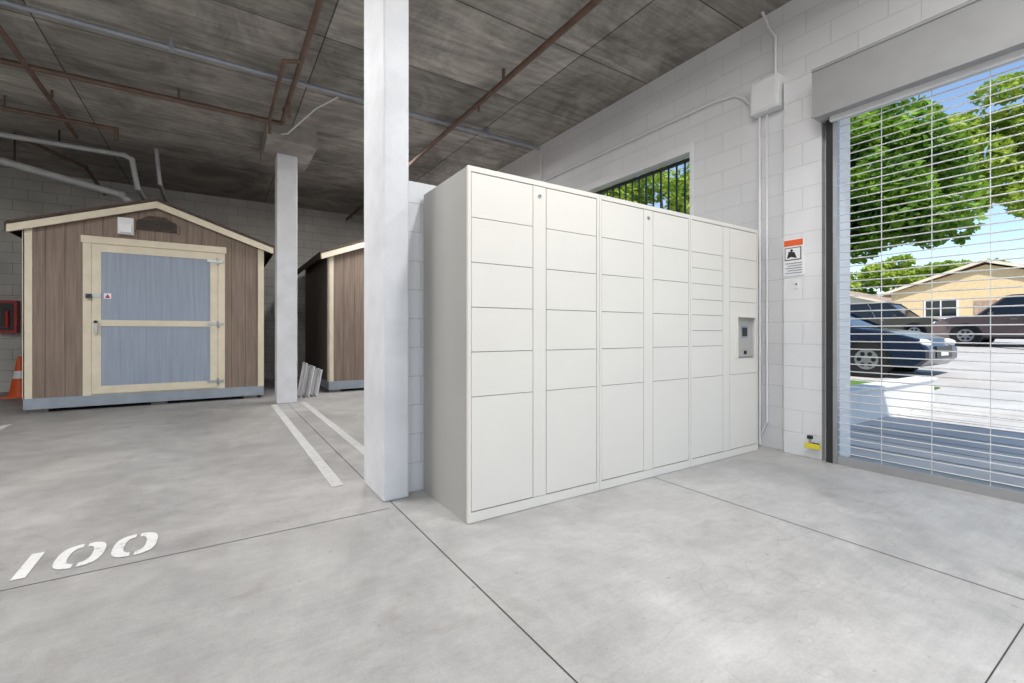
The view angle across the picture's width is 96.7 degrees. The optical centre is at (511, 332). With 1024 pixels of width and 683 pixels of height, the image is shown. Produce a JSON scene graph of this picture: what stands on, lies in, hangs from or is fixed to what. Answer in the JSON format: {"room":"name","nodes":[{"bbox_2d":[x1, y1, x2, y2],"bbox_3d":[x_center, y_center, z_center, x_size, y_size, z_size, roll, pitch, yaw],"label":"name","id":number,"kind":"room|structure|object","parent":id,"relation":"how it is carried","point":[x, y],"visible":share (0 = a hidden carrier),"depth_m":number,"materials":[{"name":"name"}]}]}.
{"room":"parking garage","nodes":[
{"label":"parking garage","id":0,"kind":"room"},
{"bbox_2d":[0,167,363,392],"bbox_3d":[-7.426,-0.985,9.844,10.650,4.170,0.200,0,0,-33],"label":"wall","id":1,"kind":"structure","parent":0,"point":[23,194],"depth_m":9.97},
{"bbox_2d":[0,300,19,332],"bbox_3d":[-9.281,-0.300,8.385,0.250,0.600,0.227,0,0,-33],"label":"fire extinguisher cabinet","id":2,"kind":"object","parent":1,"relation":"attached to","point":[9,309],"visible":1,"depth_m":8.35,"materials":[{"name":"red metal"}]},
{"bbox_2d":[0,0,790,216],"bbox_3d":[-2.642,-3.245,2.696,10.900,0.350,17.400,0,0,-33],"label":"ceiling","id":3,"kind":"structure","parent":0,"point":[459,50],"depth_m":5.43,"materials":[{"name":"concrete"}]},
{"bbox_2d":[0,24,78,137],"bbox_3d":[-2.638,-2.980,0.852,0.055,0.176,14.100,0,0,-33],"label":"pipe","id":4,"kind":"object","parent":3,"relation":"attached to","point":[4,35],"visible":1,"depth_m":5.20,"materials":[{"name":"metal"}]},
{"bbox_2d":[0,95,118,140],"bbox_3d":[-7.590,-2.909,5.209,4.731,0.318,0.064,0,0,-33],"label":"pipe","id":5,"kind":"object","parent":3,"relation":"hanging from","point":[4,108],"visible":1,"depth_m":6.14,"materials":[{"name":"metal"}]},
{"bbox_2d":[0,133,131,202],"bbox_3d":[-9.007,-2.604,7.347,4.691,0.927,2.268,0,0,-33],"label":"drain pipe","id":6,"kind":"object","parent":3,"relation":"hanging from","point":[6,162],"visible":0.87,"depth_m":7.22,"materials":[{"name":"metal"}]},
{"bbox_2d":[0,130,146,199],"bbox_3d":[-8.770,-2.665,7.218,4.938,0.806,2.743,0,0,-33],"label":"drain pipe","id":7,"kind":"object","parent":3,"relation":"hanging from","point":[37,142],"visible":0.97,"depth_m":7.12,"materials":[{"name":"metal"}]},
{"bbox_2d":[0,57,281,125],"bbox_3d":[-6.019,-2.983,4.559,6.660,0.170,0.063,0,0,-33],"label":"pipe","id":8,"kind":"object","parent":3,"relation":"attached to","point":[4,61],"visible":0.87,"depth_m":5.48,"materials":[{"name":"metal"}]},
{"bbox_2d":[154,148,168,202],"bbox_3d":[-6.598,-2.745,8.662,0.112,0.650,2.585,0,0,-33],"label":"vent pipe","id":9,"kind":"object","parent":3,"relation":"hanging from","point":[156,151],"visible":0.9,"depth_m":7.59,"materials":[{"name":"grey metal"}]},
{"bbox_2d":[0,0,539,149],"bbox_3d":[-3.875,-3.014,4.579,10.280,0.108,0.070,0,0,-33],"label":"conduit","id":10,"kind":"object","parent":3,"relation":"attached to","point":[171,48],"depth_m":4.92,"materials":[{"name":"grey metal"}]},
{"bbox_2d":[268,0,323,133],"bbox_3d":[-0.015,-2.884,1.278,0.214,0.368,11.960,0,0,-33],"label":"pipe","id":11,"kind":"object","parent":3,"relation":"hanging from","point":[318,5],"visible":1,"depth_m":5.00,"materials":[{"name":"metal"}]},
{"bbox_2d":[281,96,338,134],"bbox_3d":[-2.794,-2.934,6.198,1.357,0.191,0.056,0,0,35],"label":"cable","id":12,"kind":"object","parent":3,"relation":"hanging from","point":[313,110],"visible":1,"depth_m":6.12,"materials":[{"name":"white paint"}]},
{"bbox_2d":[346,0,602,219],"bbox_3d":[0.391,-2.944,4.544,0.067,0.248,17.000,0,0,-33],"label":"pipe","id":13,"kind":"object","parent":3,"relation":"attached to","point":[592,4],"visible":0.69,"depth_m":5.12,"materials":[{"name":"metal"}]},
{"bbox_2d":[409,181,435,491],"bbox_3d":[0.646,0.025,4.090,3.365,2.150,0.120,0,0,-33],"label":"wall partition","id":14,"kind":"structure","parent":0,"point":[417,190],"depth_m":3.17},
{"bbox_2d":[0,378,1023,682],"bbox_3d":[-2.642,1.175,2.696,10.900,0.150,17.400,0,0,-33],"label":"floor","id":15,"kind":"structure","parent":0,"point":[648,580],"depth_m":2.11,"materials":[{"name":"concrete"}]},
{"bbox_2d":[1,356,21,398],"bbox_3d":[-8.485,0.750,7.847,0.360,0.700,0.360,0,0,-33],"label":"traffic cone","id":16,"kind":"object","parent":15,"relation":"on","point":[15,391],"visible":0.66,"depth_m":7.76,"materials":[{"name":"orange plastic"}]},
{"bbox_2d":[10,532,157,580],"bbox_3d":[-2.092,1.097,2.275,0.505,0.001,0.295,0,0,-33],"label":"parking number","id":17,"kind":"object","parent":15,"relation":"on","point":[99,547],"visible":1,"depth_m":2.26,"materials":[{"name":"paint"}]},
{"bbox_2d":[4,198,274,412],"bbox_3d":[-6.187,-0.475,8.127,3.200,3.150,2.990,0,0,-33],"label":"storage shed","id":18,"kind":"object","parent":15,"relation":"on","point":[154,300],"visible":1,"depth_m":6.83,"materials":[{"name":"brown wood"}]},
{"bbox_2d":[0,402,363,486],"bbox_3d":[-3.459,1.097,4.461,3.334,0.001,4.450,0,0,-33],"label":"parking line","id":19,"kind":"object","parent":15,"relation":"on","point":[330,476],"visible":0.83,"depth_m":4.64,"materials":[{"name":"paint"}]},
{"bbox_2d":[260,123,316,403],"bbox_3d":[-3.564,-0.985,7.224,0.680,4.170,1.200,0,0,-33],"label":"concrete column","id":20,"kind":"structure","parent":15,"relation":"on","point":[289,153],"depth_m":7.11,"materials":[{"name":"paint"}]},
{"bbox_2d":[297,362,322,397],"bbox_3d":[-3.543,0.808,7.964,0.363,0.585,0.405,0,0,-33],"label":"corrugated panel","id":21,"kind":"object","parent":15,"relation":"on","point":[310,376],"visible":0.98,"depth_m":7.90,"materials":[{"name":"white paint"}]},
{"bbox_2d":[297,239,363,391],"bbox_3d":[-3.100,-0.455,10.194,2.750,3.110,2.880,0,0,-33],"label":"storage shed","id":22,"kind":"object","parent":15,"relation":"on","point":[334,277],"visible":0.4,"depth_m":8.65,"materials":[{"name":"brown wood"}]},
{"bbox_2d":[364,0,408,501],"bbox_3d":[-0.889,-0.985,3.196,0.175,4.170,0.470,0,0,-33],"label":"concrete column","id":23,"kind":"structure","parent":15,"relation":"on","point":[386,22],"depth_m":3.02,"materials":[{"name":"paint"}]},
{"bbox_2d":[1,442,1023,682],"bbox_3d":[-1.439,1.099,0.795,10.450,0.001,12.900,0,0,-33],"label":"joint","id":24,"kind":"object","parent":15,"relation":"on","point":[1003,655],"visible":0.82,"depth_m":2.03,"materials":[{"name":"grey concrete"}]},
{"bbox_2d":[424,165,757,523],"bbox_3d":[0.859,0.068,3.701,3.055,2.065,0.705,0,0,-33],"label":"locker","id":25,"kind":"object","parent":15,"relation":"on","point":[577,342],"visible":1,"depth_m":3.07,"materials":[{"name":"metal"}]},
{"bbox_2d":[849,456,1023,490],"bbox_3d":[4.078,1.093,2.138,0.270,0.011,4.350,0,0,-33],"label":"threshold","id":26,"kind":"object","parent":15,"relation":"on","point":[891,464],"visible":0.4,"depth_m":3.50,"materials":[{"name":"metal"}]},
{"bbox_2d":[498,0,1023,458],"bbox_3d":[1.880,-1.485,5.510,0.250,5.170,17.200,0,0,-33],"label":"wall","id":27,"kind":"structure","parent":0,"point":[811,34],"depth_m":4.56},
{"bbox_2d":[577,142,693,215],"bbox_3d":[1.414,-1.585,6.131,0.175,1.070,2.450,0,0,-33],"label":"window","id":28,"kind":"structure","parent":27,"relation":"in","point":[686,151],"depth_m":5.61,"materials":[{"name":"white paint"}]},
{"bbox_2d":[540,11,776,444],"bbox_3d":[1.462,-0.997,5.834,0.067,4.154,3.729,0,0,-33],"label":"conduit","id":29,"kind":"object","parent":27,"relation":"attached to","point":[769,28],"visible":0.93,"depth_m":4.41,"materials":[{"name":"white metal"}]},
{"bbox_2d":[750,72,784,118],"bbox_3d":[2.423,-2.250,4.324,0.128,0.300,0.260,0,0,-33],"label":"junction box","id":30,"kind":"object","parent":27,"relation":"attached to","point":[767,94],"visible":0.94,"depth_m":4.27,"materials":[{"name":"white paint"}]},
{"bbox_2d":[784,65,824,459],"bbox_3d":[2.619,-0.610,4.085,0.060,3.420,0.315,0,0,-33],"label":"pilaster","id":31,"kind":"object","parent":27,"relation":"attached to","point":[804,136],"visible":0.93,"depth_m":4.05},
{"bbox_2d":[783,237,803,276],"bbox_3d":[2.550,-0.685,4.122,0.014,0.330,0.173,0,0,-33],"label":"warning sign","id":32,"kind":"object","parent":31,"relation":"attached to","point":[793,249],"visible":1,"depth_m":4.12,"materials":[{"name":"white plastic"}]},
{"bbox_2d":[795,281,798,288],"bbox_3d":[2.563,-0.435,4.099,0.019,0.070,0.030,0,0,-33],"label":"button","id":33,"kind":"object","parent":31,"relation":"attached to","point":[796,282],"visible":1,"depth_m":4.09,"materials":[{"name":"white paint"}]},
{"bbox_2d":[804,435,820,449],"bbox_3d":[2.622,0.945,3.952,0.080,0.110,0.120,0,0,-33],"label":"sensor","id":34,"kind":"object","parent":31,"relation":"attached to","point":[817,446],"visible":1,"depth_m":3.94,"materials":[{"name":"paint"}]},
{"bbox_2d":[811,0,1023,503],"bbox_3d":[3.912,-0.555,1.905,0.258,3.310,4.740,0,0,-33],"label":"door","id":35,"kind":"structure","parent":27,"relation":"in","point":[971,37],"depth_m":3.33,"materials":[{"name":"white paint"}]},
{"label":"outside","id":36,"kind":"structure","parent":0,"visible":0},
{"bbox_2d":[850,338,1023,488],"bbox_3d":[33.792,0.465,39.788,180.000,1.330,150.000,0,0,-33],"label":"driveway","id":37,"kind":"structure","parent":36,"point":[1017,348],"depth_m":5.62,"materials":[{"name":"concrete"}]},
{"bbox_2d":[594,158,689,214],"bbox_3d":[5.316,-3.229,16.286,4.471,8.413,8.071,0,0,-31],"label":"street tree","id":38,"kind":"object","parent":37,"relation":"on","point":[664,173],"visible":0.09,"depth_m":14.87,"materials":[{"name":"green plant"}]},
{"bbox_2d":[850,291,890,302],"bbox_3d":[30.263,-2.067,42.566,9.900,4.025,10.700,0,0,-33],"label":"neighbouring house","id":39,"kind":"structure","parent":37,"relation":"on","point":[860,299],"depth_m":37.28,"materials":[{"name":"tile"}]},
{"bbox_2d":[850,376,937,425],"bbox_3d":[4.801,0.915,6.105,4.400,0.430,0.280,0,0,-33],"label":"wall","id":40,"kind":"structure","parent":37,"relation":"on","point":[914,379],"depth_m":6.21,"materials":[{"name":"white paint"}]},
{"bbox_2d":[850,303,942,332],"bbox_3d":[20.177,-0.578,24.760,2.464,2.078,5.417,0,0,-33],"label":"suv","id":41,"kind":"object","parent":37,"relation":"on","point":[874,306],"visible":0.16,"depth_m":23.78,"materials":[{"name":"black paint"}]},
{"bbox_2d":[850,313,956,377],"bbox_3d":[7.921,0.164,12.046,2.394,1.738,5.286,0,0,-33],"label":"car","id":42,"kind":"object","parent":37,"relation":"on","point":[853,322],"visible":0.3,"depth_m":10.01,"materials":[{"name":"blue paint"}]},
{"bbox_2d":[850,95,991,265],"bbox_3d":[8.061,-2.351,10.758,3.596,6.738,4.648,0,0,-33],"label":"street tree","id":43,"kind":"object","parent":37,"relation":"on","point":[946,130],"visible":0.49,"depth_m":9.26,"materials":[{"name":"green plant"}]},
{"bbox_2d":[850,253,1011,293],"bbox_3d":[39.322,-4.116,46.105,6.462,7.867,15.440,0,0,-37],"label":"street tree","id":44,"kind":"object","parent":37,"relation":"on","point":[885,266],"visible":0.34,"depth_m":45.71,"materials":[{"name":"green plant"}]},
{"bbox_2d":[852,411,1023,488],"bbox_3d":[8.267,1.126,-0.420,3.615,0.001,14.300,0,0,-33],"label":"score","id":45,"kind":"object","parent":37,"relation":"on","point":[923,411],"visible":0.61,"depth_m":4.48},
{"bbox_2d":[879,259,1023,318],"bbox_3d":[33.191,-2.252,30.698,9.900,4.657,10.600,0,0,-33],"label":"house","id":46,"kind":"structure","parent":37,"relation":"on","point":[994,264],"depth_m":29.06,"materials":[{"name":"paint"}]},
{"bbox_2d":[919,71,1023,218],"bbox_3d":[18.061,-4.213,16.140,4.110,9.650,6.885,0,0,-33],"label":"street tree","id":47,"kind":"object","parent":37,"relation":"on","point":[1019,81],"visible":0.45,"depth_m":15.97,"materials":[{"name":"green plant"}]},
{"bbox_2d":[932,294,1023,346],"bbox_3d":[20.139,-0.449,17.649,2.464,2.078,5.417,0,0,-33],"label":"suv car","id":48,"kind":"object","parent":37,"relation":"on","point":[1007,300],"visible":0.77,"depth_m":17.92,"materials":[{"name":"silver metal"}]}
]}

